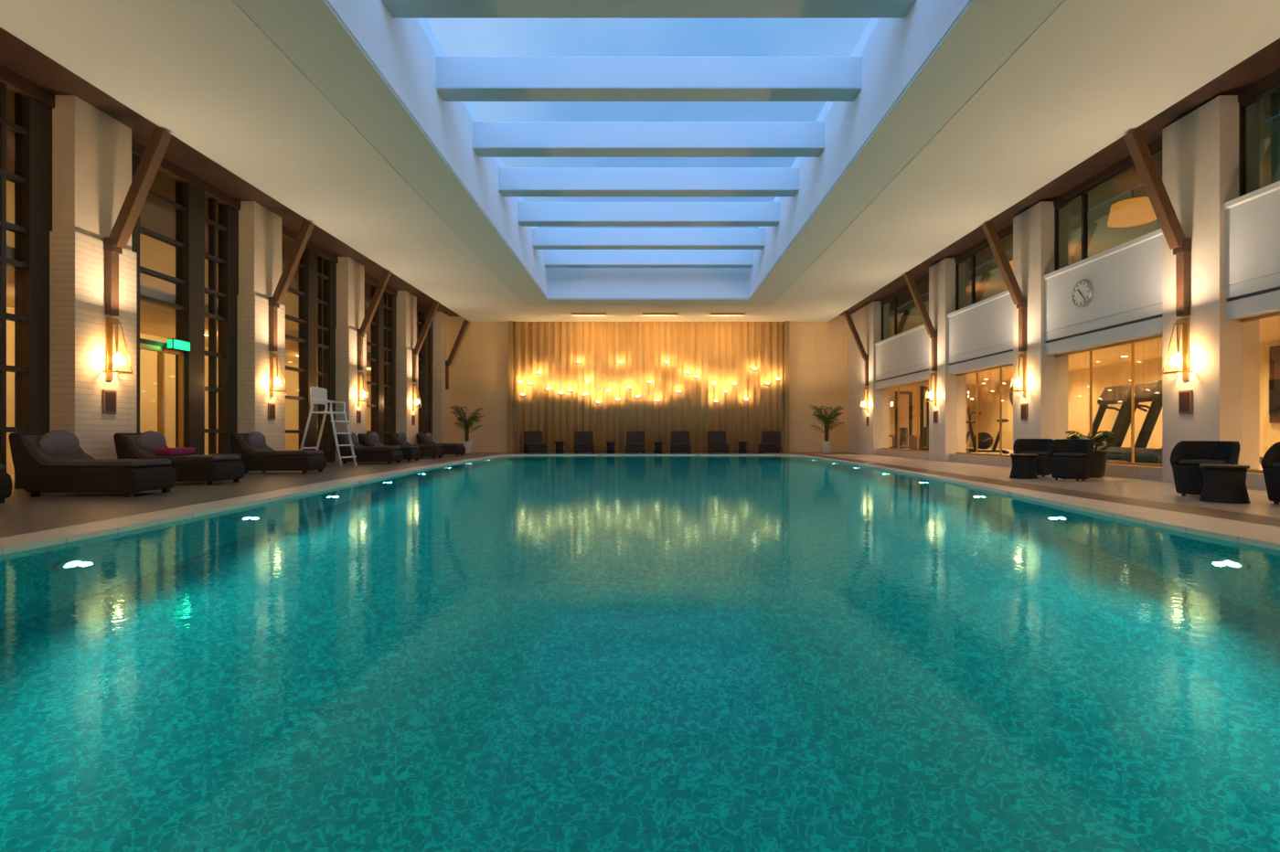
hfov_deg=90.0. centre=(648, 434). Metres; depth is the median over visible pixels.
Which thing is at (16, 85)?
trim
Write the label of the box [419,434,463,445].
cushion
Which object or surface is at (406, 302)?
wall column
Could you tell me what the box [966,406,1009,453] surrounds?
exercise bike
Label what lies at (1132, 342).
window
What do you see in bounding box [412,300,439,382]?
brace
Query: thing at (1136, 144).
brace
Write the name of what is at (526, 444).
cushion
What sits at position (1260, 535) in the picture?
pool coping
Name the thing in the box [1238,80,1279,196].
window
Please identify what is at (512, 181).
ceiling beam
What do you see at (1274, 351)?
wood panel
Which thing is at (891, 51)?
skylight
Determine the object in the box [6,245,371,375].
ceiling
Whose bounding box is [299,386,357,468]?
chair
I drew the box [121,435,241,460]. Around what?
cushion
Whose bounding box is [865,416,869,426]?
wall plaque
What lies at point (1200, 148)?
wall column
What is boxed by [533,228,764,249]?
ceiling beam
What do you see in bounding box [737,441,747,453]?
side table
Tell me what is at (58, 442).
pillow
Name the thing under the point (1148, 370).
wall
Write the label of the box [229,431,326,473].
sun lounger
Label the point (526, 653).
pool water
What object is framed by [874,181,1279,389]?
wall
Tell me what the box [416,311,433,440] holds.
window
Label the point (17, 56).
ceiling
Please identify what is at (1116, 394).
treadmill
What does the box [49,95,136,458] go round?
wall column
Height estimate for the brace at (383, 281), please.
2.695 m
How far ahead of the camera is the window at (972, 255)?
16.06 m
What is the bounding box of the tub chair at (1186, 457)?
[1169,440,1240,496]
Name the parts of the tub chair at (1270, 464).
backrest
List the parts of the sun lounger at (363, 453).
backrest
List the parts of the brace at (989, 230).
joint plate, post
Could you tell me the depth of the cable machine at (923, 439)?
21.19 m
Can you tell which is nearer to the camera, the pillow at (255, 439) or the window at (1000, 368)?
the pillow at (255, 439)
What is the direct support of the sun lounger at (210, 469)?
on the floor at (20, 513)
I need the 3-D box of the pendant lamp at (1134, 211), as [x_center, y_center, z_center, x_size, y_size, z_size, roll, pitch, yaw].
[9.300,-4.400,12.300,0.800,0.600,0.800,0,0,0]
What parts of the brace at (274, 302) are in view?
post, joint plate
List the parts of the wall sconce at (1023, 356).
bulb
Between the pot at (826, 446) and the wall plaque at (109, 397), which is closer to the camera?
the wall plaque at (109, 397)
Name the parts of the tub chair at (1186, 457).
backrest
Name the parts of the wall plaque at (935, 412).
panel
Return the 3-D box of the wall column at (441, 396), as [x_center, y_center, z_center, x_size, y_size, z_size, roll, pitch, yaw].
[-8.105,-1.970,24.815,0.510,5.380,1.050,0,0,0]
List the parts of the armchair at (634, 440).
seat, backrest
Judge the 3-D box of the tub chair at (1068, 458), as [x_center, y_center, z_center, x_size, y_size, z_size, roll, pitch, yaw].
[6.628,0.400,10.056,0.599,0.640,0.615,0,0,-38]
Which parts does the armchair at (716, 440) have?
backrest, seat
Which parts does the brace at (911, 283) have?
joint plate, post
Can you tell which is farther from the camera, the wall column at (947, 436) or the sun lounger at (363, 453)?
the wall column at (947, 436)
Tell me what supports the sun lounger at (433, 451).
on the floor at (20, 513)
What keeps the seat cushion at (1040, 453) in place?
on the tub chair at (1040, 447)
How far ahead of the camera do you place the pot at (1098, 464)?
10.57 m
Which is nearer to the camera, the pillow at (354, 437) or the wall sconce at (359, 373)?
the pillow at (354, 437)
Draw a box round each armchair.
[523,431,546,454]
[574,431,595,454]
[625,431,645,453]
[670,431,691,453]
[707,431,728,453]
[757,431,780,454]
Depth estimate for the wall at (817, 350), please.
25.30 m
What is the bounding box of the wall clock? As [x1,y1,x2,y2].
[1071,279,1093,307]
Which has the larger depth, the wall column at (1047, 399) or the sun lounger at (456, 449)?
the sun lounger at (456, 449)
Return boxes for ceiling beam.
[381,0,916,18]
[436,56,861,101]
[472,121,824,157]
[498,167,799,196]
[517,202,779,226]
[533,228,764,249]
[544,249,753,267]
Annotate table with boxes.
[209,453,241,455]
[554,441,564,453]
[606,441,615,453]
[653,441,662,453]
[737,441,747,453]
[1009,453,1037,479]
[1198,464,1250,503]
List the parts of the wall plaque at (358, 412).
panel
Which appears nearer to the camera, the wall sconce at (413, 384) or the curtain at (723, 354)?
the wall sconce at (413, 384)
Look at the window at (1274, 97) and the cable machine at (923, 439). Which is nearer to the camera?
the window at (1274, 97)
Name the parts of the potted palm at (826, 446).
stem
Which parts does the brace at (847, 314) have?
post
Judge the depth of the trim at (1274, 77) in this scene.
11.46 m
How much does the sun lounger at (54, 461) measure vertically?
0.772 m
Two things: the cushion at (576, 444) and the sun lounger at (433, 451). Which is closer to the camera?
the sun lounger at (433, 451)
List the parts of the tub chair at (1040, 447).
backrest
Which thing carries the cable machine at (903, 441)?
on the floor at (1253, 480)
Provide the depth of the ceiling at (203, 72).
9.10 m
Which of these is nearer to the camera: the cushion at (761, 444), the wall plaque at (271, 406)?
the wall plaque at (271, 406)
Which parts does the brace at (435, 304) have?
post, joint plate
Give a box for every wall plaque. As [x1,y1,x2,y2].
[102,389,117,414]
[267,403,275,419]
[356,410,361,423]
[411,415,415,425]
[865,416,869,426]
[933,410,938,423]
[1020,403,1027,419]
[1178,389,1193,414]
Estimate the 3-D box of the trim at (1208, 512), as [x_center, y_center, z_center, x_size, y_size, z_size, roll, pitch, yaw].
[5.409,0.847,11.648,0.889,0.246,22.908,0,0,1]
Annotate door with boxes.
[139,342,184,447]
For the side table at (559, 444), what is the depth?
24.17 m
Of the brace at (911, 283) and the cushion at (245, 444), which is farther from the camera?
the brace at (911, 283)
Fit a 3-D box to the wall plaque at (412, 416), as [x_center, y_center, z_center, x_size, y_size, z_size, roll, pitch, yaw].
[-7.832,-0.470,21.300,0.036,0.340,0.220,0,0,0]
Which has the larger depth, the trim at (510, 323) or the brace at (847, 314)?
the trim at (510, 323)
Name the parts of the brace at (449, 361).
post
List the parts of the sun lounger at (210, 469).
backrest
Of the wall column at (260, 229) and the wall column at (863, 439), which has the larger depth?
the wall column at (863, 439)
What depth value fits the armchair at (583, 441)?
24.15 m
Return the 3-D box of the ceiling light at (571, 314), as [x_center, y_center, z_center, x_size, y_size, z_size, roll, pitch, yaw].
[-2.200,-4.420,23.500,1.320,0.020,0.380,0,0,0]
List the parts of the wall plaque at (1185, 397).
panel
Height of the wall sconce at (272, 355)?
0.920 m
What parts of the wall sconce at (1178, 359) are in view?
lamp stem, bulb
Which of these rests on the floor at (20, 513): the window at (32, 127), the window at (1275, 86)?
the window at (32, 127)
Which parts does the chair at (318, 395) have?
leg, backrest, leg, leg, seat, leg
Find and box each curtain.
[515,321,781,452]
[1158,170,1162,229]
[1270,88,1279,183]
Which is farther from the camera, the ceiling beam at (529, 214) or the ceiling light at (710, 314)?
the ceiling light at (710, 314)
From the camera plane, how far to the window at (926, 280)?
21.11 m
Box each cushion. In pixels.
[0,463,5,469]
[19,435,171,467]
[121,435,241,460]
[235,435,323,454]
[337,435,400,449]
[362,434,418,448]
[391,434,442,447]
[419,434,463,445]
[524,443,546,446]
[575,443,594,446]
[626,443,644,446]
[671,443,690,446]
[708,443,728,446]
[758,443,779,446]
[1018,450,1047,455]
[1053,452,1086,458]
[1177,458,1228,466]
[1270,462,1279,469]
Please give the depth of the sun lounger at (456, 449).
21.30 m
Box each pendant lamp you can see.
[1009,259,1013,270]
[1107,189,1157,227]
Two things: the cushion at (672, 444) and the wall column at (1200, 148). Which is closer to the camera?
the wall column at (1200, 148)
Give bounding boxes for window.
[0,82,52,489]
[6,180,298,473]
[131,151,238,455]
[281,234,336,462]
[364,286,396,445]
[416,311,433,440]
[881,277,928,341]
[881,380,928,452]
[955,229,1013,310]
[955,363,1013,457]
[1054,146,1162,271]
[1055,334,1162,467]
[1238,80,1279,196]
[1239,311,1279,473]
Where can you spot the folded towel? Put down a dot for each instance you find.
(176, 451)
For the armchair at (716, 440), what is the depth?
24.16 m
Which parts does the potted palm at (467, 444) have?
stem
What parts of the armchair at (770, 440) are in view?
seat, backrest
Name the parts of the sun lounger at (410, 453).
backrest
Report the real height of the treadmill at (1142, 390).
1.470 m
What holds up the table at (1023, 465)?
on the floor at (20, 513)
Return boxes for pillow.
[38,429,79,454]
[137,430,166,450]
[246,431,266,447]
[344,432,357,444]
[368,432,379,443]
[397,432,406,442]
[424,432,432,441]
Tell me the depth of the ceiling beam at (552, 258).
20.38 m
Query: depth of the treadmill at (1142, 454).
11.40 m
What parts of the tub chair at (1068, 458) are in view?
backrest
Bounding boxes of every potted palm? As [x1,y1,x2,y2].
[449,405,483,453]
[810,405,844,453]
[1065,430,1117,478]
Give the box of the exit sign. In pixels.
[167,338,190,351]
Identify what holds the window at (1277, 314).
in the wall at (1125, 279)
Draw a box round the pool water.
[0,455,1279,851]
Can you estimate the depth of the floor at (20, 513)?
8.11 m
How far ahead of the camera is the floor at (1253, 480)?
11.56 m
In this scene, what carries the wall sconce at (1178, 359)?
attached to the wall column at (1200, 148)
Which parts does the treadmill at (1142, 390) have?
motor, handrail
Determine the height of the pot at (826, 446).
0.450 m
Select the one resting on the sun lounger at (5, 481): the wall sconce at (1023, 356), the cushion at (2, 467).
the cushion at (2, 467)
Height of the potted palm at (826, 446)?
1.814 m
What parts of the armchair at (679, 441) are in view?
backrest, seat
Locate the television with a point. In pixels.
(1274, 383)
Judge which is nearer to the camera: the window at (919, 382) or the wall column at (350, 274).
the wall column at (350, 274)
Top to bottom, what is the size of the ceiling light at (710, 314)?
0.020 m
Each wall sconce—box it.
[102,316,132,381]
[268,352,286,396]
[357,371,369,405]
[412,383,421,410]
[860,386,868,412]
[925,372,937,405]
[1009,352,1027,396]
[1162,317,1192,381]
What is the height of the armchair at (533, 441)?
0.840 m
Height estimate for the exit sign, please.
0.180 m
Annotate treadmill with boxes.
[1088,384,1147,450]
[1105,381,1162,460]
[1123,379,1262,463]
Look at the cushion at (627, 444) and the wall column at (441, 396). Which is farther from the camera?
the wall column at (441, 396)
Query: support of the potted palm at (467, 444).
on the floor at (20, 513)
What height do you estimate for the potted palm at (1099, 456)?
0.780 m
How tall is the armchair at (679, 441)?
0.840 m
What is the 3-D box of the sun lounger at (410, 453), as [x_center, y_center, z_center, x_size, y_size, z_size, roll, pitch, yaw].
[-6.950,0.334,17.200,1.460,0.772,0.680,0,0,0]
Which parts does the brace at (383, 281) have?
post, joint plate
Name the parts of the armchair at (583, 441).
backrest, seat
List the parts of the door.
handle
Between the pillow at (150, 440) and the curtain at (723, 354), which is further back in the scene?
the curtain at (723, 354)
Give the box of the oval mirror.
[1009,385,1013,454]
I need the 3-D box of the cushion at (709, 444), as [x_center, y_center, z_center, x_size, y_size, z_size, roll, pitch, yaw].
[2.583,0.385,23.810,0.680,0.070,0.780,0,0,0]
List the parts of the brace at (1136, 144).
joint plate, post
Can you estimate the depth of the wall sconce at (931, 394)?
17.45 m
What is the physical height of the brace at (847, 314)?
2.695 m
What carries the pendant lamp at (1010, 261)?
hanging from the ceiling at (17, 56)
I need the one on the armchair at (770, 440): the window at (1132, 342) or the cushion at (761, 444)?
the cushion at (761, 444)
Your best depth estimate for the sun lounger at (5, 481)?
6.66 m
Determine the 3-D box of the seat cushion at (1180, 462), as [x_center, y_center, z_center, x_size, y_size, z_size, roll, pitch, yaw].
[6.420,0.325,7.400,0.470,0.070,0.470,0,0,-33]
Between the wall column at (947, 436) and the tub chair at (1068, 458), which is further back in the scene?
the wall column at (947, 436)
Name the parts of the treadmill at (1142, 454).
motor, deck frame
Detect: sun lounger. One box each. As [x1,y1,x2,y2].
[0,463,12,503]
[8,429,176,497]
[113,430,245,485]
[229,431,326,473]
[333,432,403,463]
[357,432,421,461]
[387,432,444,458]
[416,432,465,456]
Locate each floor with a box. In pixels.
[0,452,1279,537]
[875,447,1266,490]
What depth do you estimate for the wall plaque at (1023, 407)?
13.32 m
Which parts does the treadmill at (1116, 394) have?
motor, handrail, handrail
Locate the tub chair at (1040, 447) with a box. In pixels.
[1013,438,1053,477]
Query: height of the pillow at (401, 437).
0.345 m
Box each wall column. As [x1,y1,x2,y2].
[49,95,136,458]
[237,201,285,450]
[335,256,366,461]
[395,290,418,444]
[432,311,449,443]
[847,300,888,455]
[928,257,966,461]
[1013,201,1068,454]
[1162,95,1259,482]
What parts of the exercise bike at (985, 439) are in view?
frame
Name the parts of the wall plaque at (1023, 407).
panel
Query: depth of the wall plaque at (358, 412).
17.25 m
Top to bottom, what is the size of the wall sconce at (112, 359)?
0.920 m
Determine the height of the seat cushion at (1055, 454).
0.070 m
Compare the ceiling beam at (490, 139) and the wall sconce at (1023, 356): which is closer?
the ceiling beam at (490, 139)
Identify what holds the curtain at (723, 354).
hanging from the ceiling at (203, 72)
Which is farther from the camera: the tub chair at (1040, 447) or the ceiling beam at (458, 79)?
the tub chair at (1040, 447)
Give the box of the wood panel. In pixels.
[1269,345,1279,423]
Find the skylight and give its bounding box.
[327,0,970,298]
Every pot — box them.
[460,441,472,453]
[821,441,832,453]
[1089,449,1108,478]
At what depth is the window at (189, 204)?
11.69 m
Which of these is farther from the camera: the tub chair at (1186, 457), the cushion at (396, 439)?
the cushion at (396, 439)
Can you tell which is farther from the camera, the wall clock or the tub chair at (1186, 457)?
the wall clock
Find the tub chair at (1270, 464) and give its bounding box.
[1260,441,1279,504]
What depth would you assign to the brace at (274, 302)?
13.23 m
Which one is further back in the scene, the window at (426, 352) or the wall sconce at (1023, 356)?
the window at (426, 352)
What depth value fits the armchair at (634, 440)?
24.17 m
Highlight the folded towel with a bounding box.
[153,447,194,455]
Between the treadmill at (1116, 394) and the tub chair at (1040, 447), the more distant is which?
the treadmill at (1116, 394)
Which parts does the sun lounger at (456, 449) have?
backrest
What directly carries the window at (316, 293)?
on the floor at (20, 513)
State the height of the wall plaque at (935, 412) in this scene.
0.340 m
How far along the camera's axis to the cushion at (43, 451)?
7.44 m
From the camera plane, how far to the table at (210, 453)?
10.74 m
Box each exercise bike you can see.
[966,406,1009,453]
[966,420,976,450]
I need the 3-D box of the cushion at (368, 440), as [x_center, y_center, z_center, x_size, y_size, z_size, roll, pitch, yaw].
[-6.929,0.194,17.200,1.317,0.363,0.600,0,0,0]
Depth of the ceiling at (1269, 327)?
15.55 m
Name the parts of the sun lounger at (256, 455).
backrest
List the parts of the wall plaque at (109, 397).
panel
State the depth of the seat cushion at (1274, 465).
6.56 m
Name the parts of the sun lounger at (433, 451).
backrest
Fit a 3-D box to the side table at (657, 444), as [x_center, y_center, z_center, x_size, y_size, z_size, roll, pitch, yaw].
[0.364,0.505,24.300,0.380,0.430,0.380,0,0,0]
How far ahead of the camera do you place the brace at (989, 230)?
13.28 m
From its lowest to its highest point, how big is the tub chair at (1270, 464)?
0.640 m
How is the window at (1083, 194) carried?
in the wall at (1125, 279)
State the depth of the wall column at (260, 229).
12.93 m
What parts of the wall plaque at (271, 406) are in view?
panel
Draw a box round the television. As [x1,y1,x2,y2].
[1269,377,1279,414]
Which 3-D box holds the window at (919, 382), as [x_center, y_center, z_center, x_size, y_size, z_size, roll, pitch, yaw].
[8.165,-0.530,20.140,0.070,2.100,4.520,0,0,0]
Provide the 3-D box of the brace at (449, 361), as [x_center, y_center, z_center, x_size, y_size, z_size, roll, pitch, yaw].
[-7.416,-3.078,24.780,0.862,2.695,0.170,0,0,0]
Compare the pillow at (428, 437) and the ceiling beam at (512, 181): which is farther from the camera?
the pillow at (428, 437)
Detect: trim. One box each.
[0,64,429,313]
[508,320,789,452]
[801,454,1279,526]
[876,287,1279,382]
[879,68,1279,303]
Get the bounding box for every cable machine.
[888,391,912,448]
[904,385,928,449]
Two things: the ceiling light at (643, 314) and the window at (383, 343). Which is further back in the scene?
the ceiling light at (643, 314)
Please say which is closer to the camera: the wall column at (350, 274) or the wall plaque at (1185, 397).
the wall plaque at (1185, 397)
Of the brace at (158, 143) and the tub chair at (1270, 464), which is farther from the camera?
the brace at (158, 143)
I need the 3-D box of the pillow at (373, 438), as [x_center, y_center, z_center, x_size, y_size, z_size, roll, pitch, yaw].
[-7.390,0.120,17.200,0.225,0.345,0.480,0,0,0]
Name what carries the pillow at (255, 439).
on the sun lounger at (256, 455)
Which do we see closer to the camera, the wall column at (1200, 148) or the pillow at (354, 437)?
the wall column at (1200, 148)
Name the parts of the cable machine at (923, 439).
seat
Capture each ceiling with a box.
[0,0,1279,321]
[0,26,1279,316]
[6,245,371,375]
[910,316,1279,385]
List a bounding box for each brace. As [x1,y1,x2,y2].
[104,127,171,316]
[268,220,314,351]
[357,269,391,370]
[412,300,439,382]
[445,320,469,389]
[843,309,868,385]
[903,271,937,371]
[981,221,1026,351]
[1123,128,1191,316]
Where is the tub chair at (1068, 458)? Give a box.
[1047,438,1094,480]
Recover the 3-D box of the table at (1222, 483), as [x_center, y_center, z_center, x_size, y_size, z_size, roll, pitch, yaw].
[6.180,0.525,6.870,0.420,0.390,0.420,0,0,0]
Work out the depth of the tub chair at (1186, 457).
7.41 m
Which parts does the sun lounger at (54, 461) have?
backrest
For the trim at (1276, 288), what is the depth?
11.16 m
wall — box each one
[365,315,970,452]
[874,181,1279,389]
[970,340,1279,457]
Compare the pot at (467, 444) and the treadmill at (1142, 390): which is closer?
the treadmill at (1142, 390)
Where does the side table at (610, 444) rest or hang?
on the floor at (20, 513)
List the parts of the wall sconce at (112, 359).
lamp stem, bulb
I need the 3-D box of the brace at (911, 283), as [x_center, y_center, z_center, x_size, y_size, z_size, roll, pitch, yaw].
[7.416,-3.078,17.480,0.862,2.695,0.170,0,0,0]
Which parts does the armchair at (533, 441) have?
backrest, seat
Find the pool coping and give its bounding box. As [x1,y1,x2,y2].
[0,454,1279,554]
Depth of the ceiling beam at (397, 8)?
8.09 m
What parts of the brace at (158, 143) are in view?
post, joint plate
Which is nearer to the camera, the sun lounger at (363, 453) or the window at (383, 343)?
the sun lounger at (363, 453)
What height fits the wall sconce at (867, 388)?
0.920 m
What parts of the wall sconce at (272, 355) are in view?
lamp stem, bulb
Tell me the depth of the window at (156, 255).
15.22 m
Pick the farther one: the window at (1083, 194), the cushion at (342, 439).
the cushion at (342, 439)

